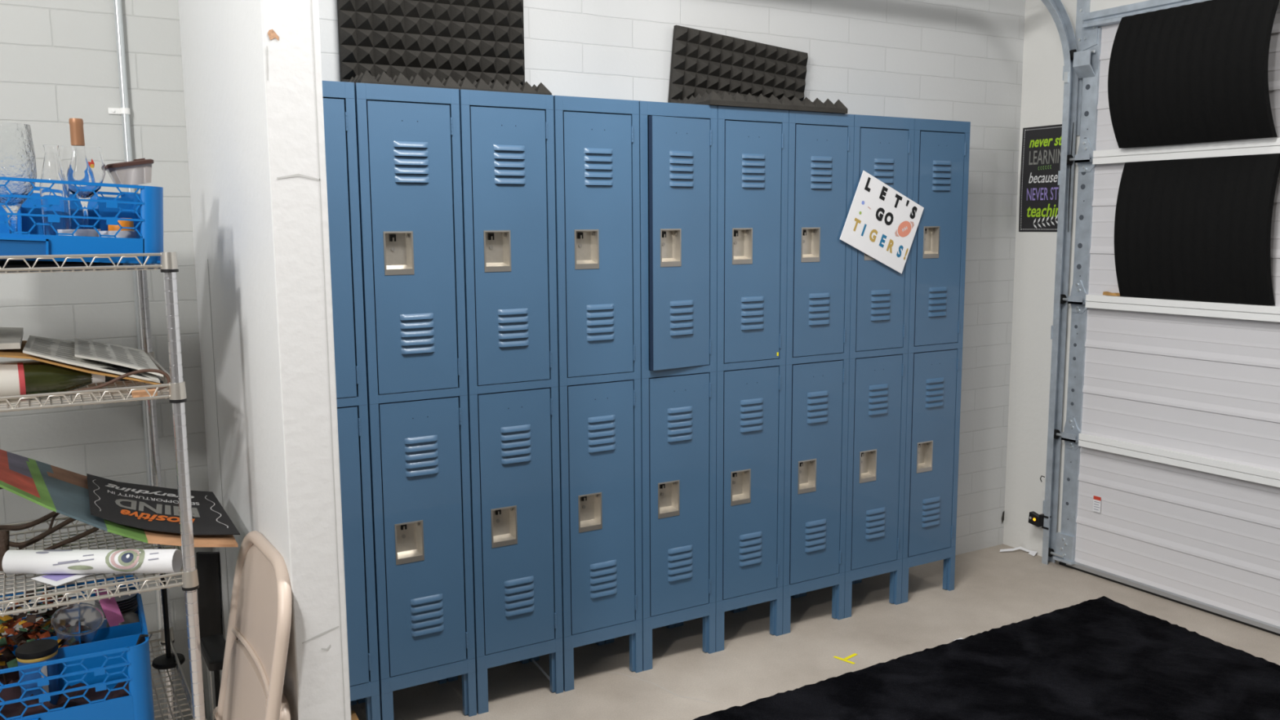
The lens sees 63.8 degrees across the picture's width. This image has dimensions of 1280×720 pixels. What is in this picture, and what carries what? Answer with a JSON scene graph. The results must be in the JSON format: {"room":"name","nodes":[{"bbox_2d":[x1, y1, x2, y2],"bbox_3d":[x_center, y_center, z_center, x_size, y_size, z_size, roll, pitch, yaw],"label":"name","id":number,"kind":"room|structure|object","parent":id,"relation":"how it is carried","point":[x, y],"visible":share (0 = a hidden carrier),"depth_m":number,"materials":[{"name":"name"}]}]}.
{"room":"garage","nodes":[
{"label":"garage","id":0,"kind":"room"},
{"bbox_2d":[177,0,351,719],"bbox_3d":[-0.948,-0.434,2.448,0.109,3.300,1.216,-5,9,-30],"label":"wall partition","id":1,"kind":"structure","parent":0,"point":[252,81],"depth_m":2.05,"materials":[{"name":"white paint"}]},
{"bbox_2d":[0,0,1025,719],"bbox_3d":[-0.808,-0.550,3.317,6.220,3.300,0.150,-5,9,-30],"label":"wall","id":2,"kind":"structure","parent":0,"point":[962,60],"depth_m":3.45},
{"bbox_2d":[107,0,168,719],"bbox_3d":[-1.430,-0.479,2.853,0.053,3.290,0.025,-5,9,-30],"label":"conduit","id":3,"kind":"object","parent":2,"relation":"attached to","point":[124,110],"visible":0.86,"depth_m":2.83,"materials":[{"name":"silver metal"}]},
{"bbox_2d":[1001,511,1004,524],"bbox_3d":[1.734,0.753,4.914,0.019,0.065,0.001,-5,9,-30],"label":"wall","id":4,"kind":"structure","parent":2,"relation":"attached to","point":[1002,516],"depth_m":4.92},
{"bbox_2d":[350,543,1279,719],"bbox_3d":[0.608,1.428,1.265,6.300,0.100,5.800,-5,9,-30],"label":"floor","id":5,"kind":"structure","parent":0,"point":[994,588],"depth_m":3.77,"materials":[{"name":"concrete"}]},
{"bbox_2d":[0,251,206,719],"bbox_3d":[-1.460,0.515,2.218,0.870,1.486,0.637,-5,9,-30],"label":"wire shelving rack","id":6,"kind":"object","parent":5,"relation":"on","point":[176,395],"visible":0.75,"depth_m":2.14,"materials":[{"name":"silver metal"}]},
{"bbox_2d":[0,487,98,571],"bbox_3d":[-1.397,0.374,2.358,0.270,0.145,0.226,-5,9,-30],"label":"frame","id":7,"kind":"object","parent":6,"relation":"on","point":[5,543],"visible":0.68,"depth_m":2.36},
{"bbox_2d":[31,573,91,586],"bbox_3d":[-1.243,0.464,2.204,0.093,0.002,0.087,3,8,24],"label":"printed card","id":8,"kind":"object","parent":6,"relation":"on","point":[55,580],"visible":0.68,"depth_m":2.19,"materials":[{"name":"white paper"}]},
{"bbox_2d":[41,573,76,581],"bbox_3d":[-1.244,0.463,2.207,0.072,0.001,0.069,-5,9,-30],"label":"print","id":9,"kind":"object","parent":8,"relation":"on","point":[56,577],"depth_m":2.20},
{"bbox_2d":[0,259,123,267],"bbox_3d":[-1.348,-0.201,2.142,0.455,0.008,0.450,-5,9,-30],"label":"tray","id":10,"kind":"object","parent":6,"relation":"on","point":[11,264],"visible":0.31,"depth_m":2.03,"materials":[{"name":"black plastic"}]},
{"bbox_2d":[0,176,163,263],"bbox_3d":[-1.301,-0.294,2.162,0.509,0.183,0.507,-5,9,-30],"label":"plastic crate","id":11,"kind":"object","parent":10,"relation":"on","point":[145,208],"visible":0.82,"depth_m":2.03,"materials":[{"name":"blue plastic"}]},
{"bbox_2d":[0,122,36,233],"bbox_3d":[-1.290,-0.348,2.105,0.100,0.262,0.100,-5,9,-30],"label":"glass goblet","id":12,"kind":"object","parent":11,"relation":"in","point":[17,153],"visible":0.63,"depth_m":2.07,"materials":[{"name":"white"}]},
{"bbox_2d":[39,144,71,235],"bbox_3d":[-1.197,-0.326,2.105,0.052,0.222,0.052,-5,9,-30],"label":"glass carafe","id":13,"kind":"object","parent":11,"relation":"in","point":[52,169],"visible":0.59,"depth_m":2.09,"materials":[{"name":"white"}]},
{"bbox_2d":[57,229,100,236],"bbox_3d":[-1.139,-0.235,2.093,0.078,0.062,0.078,-5,9,-30],"label":"ceramic cup","id":14,"kind":"object","parent":11,"relation":"in","point":[86,233],"visible":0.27,"depth_m":2.06,"materials":[{"name":"white"}]},
{"bbox_2d":[58,145,105,229],"bbox_3d":[-1.166,-0.332,2.158,0.087,0.228,0.087,-5,9,-30],"label":"wine glass","id":15,"kind":"object","parent":11,"relation":"in","point":[81,163],"visible":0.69,"depth_m":2.12,"materials":[{"name":"white"}]},
{"bbox_2d":[88,158,94,168],"bbox_3d":[-1.132,-0.406,2.121,0.001,0.020,0.013,5,10,38],"label":"print","id":16,"kind":"object","parent":15,"relation":"attached to","point":[91,161],"depth_m":2.12,"materials":[{"name":"red"}]},
{"bbox_2d":[68,118,100,229],"bbox_3d":[-1.215,-0.375,2.235,0.062,0.292,0.062,-5,9,-30],"label":"wine bottle","id":17,"kind":"object","parent":11,"relation":"in","point":[76,125],"visible":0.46,"depth_m":2.21,"materials":[{"name":"clear glass"}]},
{"bbox_2d":[98,230,140,238],"bbox_3d":[-1.059,-0.232,2.095,0.078,0.062,0.078,-5,9,-30],"label":"ceramic cup","id":18,"kind":"object","parent":11,"relation":"in","point":[128,234],"visible":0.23,"depth_m":2.06,"materials":[{"name":"white"}]},
{"bbox_2d":[107,217,133,231],"bbox_3d":[-1.093,-0.255,2.170,0.052,0.088,0.052,-5,9,-30],"label":"plastic pot","id":19,"kind":"object","parent":11,"relation":"in","point":[123,223],"visible":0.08,"depth_m":2.15,"materials":[{"name":"orange plastic"}]},
{"bbox_2d":[105,158,154,185],"bbox_3d":[-1.115,-0.409,2.244,0.094,0.064,0.095,-5,9,-30],"label":"container","id":20,"kind":"object","parent":11,"relation":"on","point":[136,171],"visible":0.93,"depth_m":2.21,"materials":[{"name":"white plastic"}]},
{"bbox_2d":[0,361,128,399],"bbox_3d":[-1.229,0.039,2.126,0.310,0.074,0.074,-5,9,-32],"label":"wine bottle","id":21,"kind":"object","parent":6,"relation":"on","point":[33,377],"visible":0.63,"depth_m":2.10,"materials":[{"name":"green glass"}]},
{"bbox_2d":[0,574,154,719],"bbox_3d":[-1.359,0.688,2.253,0.502,0.217,0.507,-4,9,-28],"label":"plastic crate","id":22,"kind":"object","parent":6,"relation":"on","point":[113,656],"visible":0.59,"depth_m":2.14,"materials":[{"name":"blue plastic"}]},
{"bbox_2d":[14,639,59,705],"bbox_3d":[-1.274,0.699,2.185,0.080,0.196,0.080,-5,9,-30],"label":"jar","id":23,"kind":"object","parent":22,"relation":"in","point":[39,651],"visible":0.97,"depth_m":2.15,"materials":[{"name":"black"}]},
{"bbox_2d":[0,654,128,719],"bbox_3d":[-1.353,0.730,2.259,0.430,0.110,0.420,-5,9,-30],"label":"cloth","id":24,"kind":"object","parent":22,"relation":"in","point":[14,709],"visible":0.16,"depth_m":2.19,"materials":[{"name":"black fabric"}]},
{"bbox_2d":[0,584,85,684],"bbox_3d":[-1.402,0.658,2.346,0.269,0.230,0.307,-5,9,-30],"label":"foliage","id":25,"kind":"object","parent":24,"relation":"on","point":[20,637],"visible":0.54,"depth_m":2.31,"materials":[{"name":"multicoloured plant"}]},
{"bbox_2d":[50,603,104,645],"bbox_3d":[-1.266,0.604,2.318,0.103,0.085,0.103,0,8,3],"label":"cup","id":26,"kind":"object","parent":22,"relation":"on","point":[65,620],"visible":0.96,"depth_m":2.35,"materials":[{"name":"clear plastic"}]},
{"bbox_2d":[99,619,107,628],"bbox_3d":[-1.266,0.704,2.492,0.090,0.106,0.165,-5,9,-30],"label":"box","id":27,"kind":"object","parent":22,"relation":"in","point":[104,623],"visible":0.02,"depth_m":2.51,"materials":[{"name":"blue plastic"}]},
{"bbox_2d":[106,611,139,626],"bbox_3d":[-1.244,0.630,2.476,0.076,0.042,0.076,-5,9,-30],"label":"bowl","id":28,"kind":"object","parent":27,"relation":"on","point":[129,617],"visible":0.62,"depth_m":2.46,"materials":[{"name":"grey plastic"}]},
{"bbox_2d":[94,588,124,626],"bbox_3d":[-1.250,0.599,2.436,0.074,0.141,0.011,-5,9,-30],"label":"paper","id":29,"kind":"object","parent":22,"relation":"in","point":[111,610],"visible":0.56,"depth_m":2.44,"materials":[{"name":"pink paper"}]},
{"bbox_2d":[136,634,148,644],"bbox_3d":[-1.057,0.597,2.179,0.029,0.032,0.010,-5,9,-30],"label":"clip","id":30,"kind":"object","parent":22,"relation":"attached to","point":[141,638],"visible":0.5,"depth_m":2.17,"materials":[{"name":"black plastic"}]},
{"bbox_3d":[-1.278,0.616,2.512,0.093,0.006,0.093,-5,9,-30],"label":"plate","id":31,"kind":"object","parent":22,"relation":"in","visible":0},
{"bbox_2d":[103,604,137,616],"bbox_3d":[-1.278,0.610,2.511,0.093,0.006,0.093,-5,9,-30],"label":"plate","id":32,"kind":"object","parent":31,"relation":"on","point":[136,606],"visible":0.21,"depth_m":2.51,"materials":[{"name":"grey plastic"}]},
{"bbox_2d":[102,602,137,612],"bbox_3d":[-1.278,0.603,2.510,0.093,0.006,0.093,-5,9,-30],"label":"plate","id":33,"kind":"object","parent":32,"relation":"on","point":[135,604],"visible":0.21,"depth_m":2.50,"materials":[{"name":"grey plastic"}]},
{"bbox_2d":[98,599,137,610],"bbox_3d":[-1.278,0.597,2.510,0.093,0.006,0.093,-5,9,-30],"label":"plate","id":34,"kind":"object","parent":33,"relation":"on","point":[135,601],"visible":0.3,"depth_m":2.50,"materials":[{"name":"grey plastic"}]},
{"bbox_2d":[94,597,137,608],"bbox_3d":[-1.278,0.590,2.509,0.093,0.006,0.093,-5,9,-30],"label":"plate","id":35,"kind":"object","parent":34,"relation":"on","point":[135,598],"visible":0.27,"depth_m":2.49,"materials":[{"name":"grey plastic"}]},
{"bbox_2d":[94,594,136,604],"bbox_3d":[-1.278,0.584,2.508,0.093,0.006,0.093,-5,9,-30],"label":"plate","id":36,"kind":"object","parent":35,"relation":"on","point":[135,596],"visible":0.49,"depth_m":2.49,"materials":[{"name":"grey"}]},
{"bbox_2d":[94,588,136,602],"bbox_3d":[-1.278,0.577,2.507,0.093,0.006,0.093,-5,9,-30],"label":"plate","id":37,"kind":"object","parent":36,"relation":"on","point":[124,597],"visible":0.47,"depth_m":2.51,"materials":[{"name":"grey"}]},
{"bbox_2d":[0,340,160,384],"bbox_3d":[-1.240,0.004,2.248,0.318,0.092,0.325,-5,9,-30],"label":"cardboard sheet","id":38,"kind":"object","parent":6,"relation":"on","point":[16,353],"visible":0.28,"depth_m":2.12,"materials":[{"name":"cardboard"}]},
{"bbox_2d":[0,327,23,349],"bbox_3d":[-1.407,-0.049,2.220,0.130,0.022,0.350,-5,9,-30],"label":"paper stack","id":39,"kind":"object","parent":38,"relation":"on","point":[11,338],"visible":1,"depth_m":2.19,"materials":[{"name":"white paper"}]},
{"bbox_2d":[22,335,159,382],"bbox_3d":[-1.213,-0.003,2.266,0.246,0.088,0.320,-5,9,-30],"label":"newspaper","id":40,"kind":"object","parent":38,"relation":"on","point":[55,349],"visible":0.52,"depth_m":2.18,"materials":[{"name":"grey paper"}]},
{"bbox_2d":[74,338,163,377],"bbox_3d":[-1.178,-0.007,2.304,0.164,0.064,0.310,-5,9,-30],"label":"newspaper","id":41,"kind":"object","parent":40,"relation":"on","point":[127,357],"visible":0.98,"depth_m":2.28,"materials":[{"name":"grey paper"}]},
{"bbox_2d":[99,367,163,383],"bbox_3d":[-1.125,0.020,2.236,0.142,0.054,0.165,-5,9,-30],"label":"booklet","id":42,"kind":"object","parent":40,"relation":"on","point":[108,368],"visible":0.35,"depth_m":2.18,"materials":[{"name":"grey paper"}]},
{"bbox_2d":[1,548,182,573],"bbox_3d":[-1.176,0.433,2.211,0.362,0.053,0.052,0,8,0],"label":"poster","id":43,"kind":"object","parent":6,"relation":"on","point":[118,561],"visible":1,"depth_m":2.19,"materials":[{"name":"white paper"}]},
{"bbox_2d":[35,549,158,565],"bbox_3d":[-1.157,0.422,2.194,0.226,0.026,0.149,-5,9,-30],"label":"print","id":44,"kind":"object","parent":43,"relation":"on","point":[48,557],"depth_m":2.19,"materials":[{"name":"grey paper"}]},
{"bbox_2d":[67,548,144,571],"bbox_3d":[-1.135,0.431,2.187,0.144,0.043,0.082,-5,9,-30],"label":"print","id":45,"kind":"object","parent":43,"relation":"attached to","point":[120,559],"depth_m":2.19},
{"bbox_2d":[110,549,139,568],"bbox_3d":[-1.097,0.426,2.192,0.055,0.036,0.042,-5,9,-30],"label":"print","id":46,"kind":"object","parent":43,"relation":"attached to","point":[119,558],"depth_m":2.19,"materials":[{"name":"pink"}]},
{"bbox_2d":[120,552,133,562],"bbox_3d":[-1.091,0.421,2.189,0.023,0.018,0.018,-5,9,-30],"label":"print","id":47,"kind":"object","parent":43,"relation":"on","point":[125,557],"depth_m":2.19,"materials":[{"name":"blue paper"}]},
{"bbox_2d":[0,448,238,546],"bbox_3d":[-1.219,0.293,2.324,0.510,0.250,0.380,-5,9,-30],"label":"poster","id":48,"kind":"object","parent":6,"relation":"on","point":[63,491],"visible":0.53,"depth_m":2.25,"materials":[{"name":"paper"}]},
{"bbox_2d":[86,473,239,535],"bbox_3d":[-1.120,0.334,2.395,0.294,0.109,0.340,-5,9,-30],"label":"chalkboard sign","id":49,"kind":"object","parent":48,"relation":"on","point":[149,508],"visible":0.88,"depth_m":2.37,"materials":[{"name":"black paper"}]},
{"bbox_2d":[69,368,170,395],"bbox_3d":[-1.069,0.048,2.118,0.188,0.052,0.007,-5,9,-30],"label":"strap","id":50,"kind":"object","parent":6,"relation":"on","point":[137,371],"visible":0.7,"depth_m":2.12,"materials":[{"name":"brown"}]},
{"bbox_2d":[131,388,157,397],"bbox_3d":[-1.020,0.069,2.116,0.045,0.012,0.030,-5,9,-30],"label":"chip","id":51,"kind":"object","parent":6,"relation":"on","point":[135,393],"visible":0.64,"depth_m":2.10,"materials":[{"name":"wood"}]},
{"bbox_2d":[151,546,185,669],"bbox_3d":[-1.180,0.611,2.552,0.076,0.300,0.076,-5,9,-30],"label":"stand","id":52,"kind":"object","parent":6,"relation":"on","point":[166,661],"visible":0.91,"depth_m":2.55,"materials":[{"name":"black metal"}]},
{"bbox_2d":[195,551,204,703],"bbox_3d":[-1.289,0.855,3.062,0.040,0.580,0.012,1,7,-1],"label":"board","id":53,"kind":"object","parent":5,"relation":"on","point":[197,553],"visible":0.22,"depth_m":3.04,"materials":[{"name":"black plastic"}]},
{"bbox_2d":[197,551,222,718],"bbox_3d":[-1.239,0.852,2.985,0.056,0.605,0.014,0,7,-5],"label":"board","id":54,"kind":"object","parent":5,"relation":"on","point":[209,566],"visible":0.56,"depth_m":2.96,"materials":[{"name":"black plastic"}]},
{"bbox_2d":[200,634,226,719],"bbox_3d":[-1.085,0.967,2.666,0.060,0.465,0.186,-5,9,-30],"label":"shovel","id":55,"kind":"object","parent":5,"relation":"on","point":[213,646],"visible":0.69,"depth_m":2.60,"materials":[{"name":"black metal"}]},
{"bbox_2d":[213,530,291,719],"bbox_3d":[-0.849,0.825,2.192,0.178,0.886,0.488,-5,9,-30],"label":"folding chair","id":56,"kind":"object","parent":5,"relation":"on","point":[254,668],"visible":0.99,"depth_m":2.20,"materials":[{"name":"beige plastic"}]},
{"bbox_2d":[322,80,380,719],"bbox_3d":[-0.987,0.183,3.018,0.300,1.928,0.308,-5,9,-30],"label":"locker","id":57,"kind":"object","parent":5,"relation":"on","point":[339,97],"visible":0.18,"depth_m":2.93,"materials":[{"name":"blue metal"}]},
{"bbox_2d":[351,710,359,719],"bbox_3d":[-0.893,1.103,3.068,0.155,0.090,0.020,-5,9,-30],"label":"wood offcut","id":58,"kind":"object","parent":5,"relation":"on","point":[353,716],"visible":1,"depth_m":3.08,"materials":[{"name":"brown wood"}]},
{"bbox_2d":[354,82,476,719],"bbox_3d":[-0.725,0.161,3.172,0.300,1.928,0.308,-5,9,-30],"label":"locker","id":59,"kind":"object","parent":5,"relation":"on","point":[408,137],"visible":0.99,"depth_m":3.03,"materials":[{"name":"blue metal"}]},
{"bbox_2d":[446,88,563,714],"bbox_3d":[-0.462,0.139,3.326,0.300,1.928,0.308,-5,9,-30],"label":"locker","id":60,"kind":"object","parent":5,"relation":"on","point":[508,176],"visible":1,"depth_m":3.19,"materials":[{"name":"blue metal"}]},
{"bbox_2d":[337,0,551,95],"bbox_3d":[-0.594,-1.011,3.156,0.604,0.398,0.218,-5,9,-30],"label":"foam","id":61,"kind":"object","parent":60,"relation":"on","point":[476,45],"visible":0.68,"depth_m":3.21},
{"bbox_2d":[532,659,550,680],"bbox_3d":[-0.343,1.074,3.566,0.009,0.008,0.206,-4,8,-25],"label":"rod","id":62,"kind":"object","parent":5,"relation":"on","point":[533,660],"visible":0.71,"depth_m":3.56,"materials":[{"name":"black"}]},
{"bbox_2d":[528,95,642,691],"bbox_3d":[-0.200,0.117,3.480,0.300,1.928,0.308,-5,9,-30],"label":"locker","id":63,"kind":"object","parent":5,"relation":"on","point":[597,140],"visible":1,"depth_m":3.34,"materials":[{"name":"blue metal"}]},
{"bbox_2d":[595,671,714,702],"bbox_3d":[-0.011,1.096,3.413,0.352,0.001,0.430,-5,9,-30],"label":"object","id":64,"kind":"structure","parent":5,"relation":"on","point":[595,671],"depth_m":3.44,"materials":[{"name":"grey"}]},
{"bbox_2d":[604,100,717,671],"bbox_3d":[0.066,0.096,3.627,0.302,1.928,0.323,-5,9,-30],"label":"locker","id":65,"kind":"object","parent":5,"relation":"on","point":[678,142],"visible":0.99,"depth_m":3.49,"materials":[{"name":"blue metal"}]},
{"bbox_2d":[675,106,788,652],"bbox_3d":[0.325,0.073,3.788,0.302,1.928,0.308,-5,9,-30],"label":"locker","id":66,"kind":"object","parent":5,"relation":"on","point":[753,143],"visible":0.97,"depth_m":3.65,"materials":[{"name":"blue metal"}]},
{"bbox_2d":[667,25,848,113],"bbox_3d":[0.437,-1.047,3.711,0.659,0.310,0.315,-5,9,-30],"label":"foam","id":67,"kind":"object","parent":66,"relation":"on","point":[707,68],"visible":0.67,"depth_m":3.76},
{"bbox_2d":[739,110,854,634],"bbox_3d":[0.587,0.051,3.941,0.302,1.928,0.309,-5,9,-30],"label":"locker","id":68,"kind":"object","parent":5,"relation":"on","point":[821,144],"visible":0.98,"depth_m":3.80,"materials":[{"name":"blue metal"}]},
{"bbox_2d":[833,653,857,664],"bbox_3d":[0.747,1.058,3.661,0.082,0.001,0.086,-8,11,-44],"label":"tape","id":69,"kind":"object","parent":5,"relation":"on","point":[854,654],"visible":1,"depth_m":3.65,"materials":[{"name":"yellow plastic"}]},
{"bbox_2d":[799,114,914,618],"bbox_3d":[0.849,0.029,4.096,0.302,1.928,0.308,-5,9,-30],"label":"locker","id":70,"kind":"object","parent":5,"relation":"on","point":[883,146],"visible":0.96,"depth_m":3.98,"materials":[{"name":"blue metal"}]},
{"bbox_2d":[840,170,924,273],"bbox_3d":[0.917,-0.517,3.882,0.424,0.388,0.003,-5,9,-30],"label":"sign","id":71,"kind":"object","parent":70,"relation":"attached to","point":[882,223],"visible":1,"depth_m":3.88,"materials":[{"name":"white paper"}]},
{"bbox_2d":[894,221,914,236],"bbox_3d":[1.014,-0.502,3.940,0.101,0.061,0.001,-5,9,-30],"label":"print","id":72,"kind":"object","parent":71,"relation":"attached to","point":[902,228],"depth_m":3.94,"materials":[{"name":"orange paper"}]},
{"bbox_2d":[854,118,970,603],"bbox_3d":[1.112,0.007,4.249,0.302,1.928,0.309,-5,9,-30],"label":"locker","id":73,"kind":"object","parent":5,"relation":"on","point":[941,149],"visible":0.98,"depth_m":4.11,"materials":[{"name":"blue metal"}]},
{"bbox_2d":[693,595,1279,719],"bbox_3d":[1.154,1.179,2.652,2.883,0.019,1.974,-5,9,-30],"label":"shag rug","id":74,"kind":"object","parent":5,"relation":"on","point":[1102,658],"visible":1,"depth_m":3.43,"materials":[{"name":"black carpet"}]},
{"bbox_2d":[1000,546,1036,555],"bbox_3d":[1.769,0.889,4.802,0.165,0.019,0.066,3,8,25],"label":"paper","id":75,"kind":"object","parent":5,"relation":"on","point":[1032,553],"visible":1,"depth_m":4.81,"materials":[{"name":"white paper"}]},
{"bbox_2d":[1003,0,1148,561],"bbox_3d":[3.191,-0.454,2.399,0.120,3.300,5.515,-5,9,-30],"label":"wall","id":76,"kind":"structure","parent":0,"point":[1042,82],"depth_m":4.68,"materials":[{"name":"white paint"}]},
{"bbox_2d":[1018,122,1073,231],"bbox_3d":[1.808,-0.805,4.571,0.029,0.467,0.288,-4,8,-24],"label":"poster","id":77,"kind":"object","parent":76,"relation":"attached to","point":[1041,152],"visible":0.88,"depth_m":4.60,"materials":[{"name":"black paper"}]},
{"bbox_2d":[1040,0,1090,564],"bbox_3d":[0.972,-0.494,3.954,2.119,3.000,0.076,-5,9,-30],"label":"door track","id":78,"kind":"object","parent":76,"relation":"attached to","point":[1073,85],"visible":0.96,"depth_m":4.48,"materials":[{"name":"metal"}]},
{"bbox_2d":[1028,511,1051,529],"bbox_3d":[1.812,0.726,4.658,0.032,0.060,0.106,-5,9,-30],"label":"sensor","id":79,"kind":"object","parent":78,"relation":"attached to","point":[1036,519],"visible":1,"depth_m":4.66,"materials":[{"name":"black plastic"}]},
{"bbox_2d":[1048,0,1279,635],"bbox_3d":[2.530,-0.128,3.399,0.095,2.400,2.624,-5,9,-30],"label":"door","id":80,"kind":"structure","parent":76,"relation":"in","point":[1173,411],"depth_m":4.15,"materials":[{"name":"white metal"}]},
{"bbox_2d":[1093,495,1101,512],"bbox_3d":[1.975,0.623,4.444,0.001,0.069,0.036,-5,9,-30],"label":"warning label","id":81,"kind":"object","parent":80,"relation":"attached to","point":[1097,500],"visible":1,"depth_m":4.44,"materials":[{"name":"white paper"}]},
{"bbox_2d":[1102,291,1119,296],"bbox_3d":[1.972,-0.277,4.291,0.028,0.014,0.072,-5,9,-30],"label":"wood splinter","id":82,"kind":"object","parent":80,"relation":"on","point":[1104,293],"visible":1,"depth_m":4.29,"materials":[{"name":"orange wood"}]},
{"bbox_2d":[1107,0,1279,148],"bbox_3d":[2.058,-1.073,3.850,0.128,0.508,0.602,-5,9,-30],"label":"foam","id":83,"kind":"object","parent":80,"relation":"attached to","point":[1197,72],"visible":1,"depth_m":3.80,"materials":[{"name":"black"}]},
{"bbox_2d":[1114,153,1279,305],"bbox_3d":[2.118,-0.498,3.946,0.097,0.542,0.602,-5,9,-30],"label":"foam","id":84,"kind":"object","parent":80,"relation":"on","point":[1197,229],"visible":1,"depth_m":3.90,"materials":[{"name":"black"}]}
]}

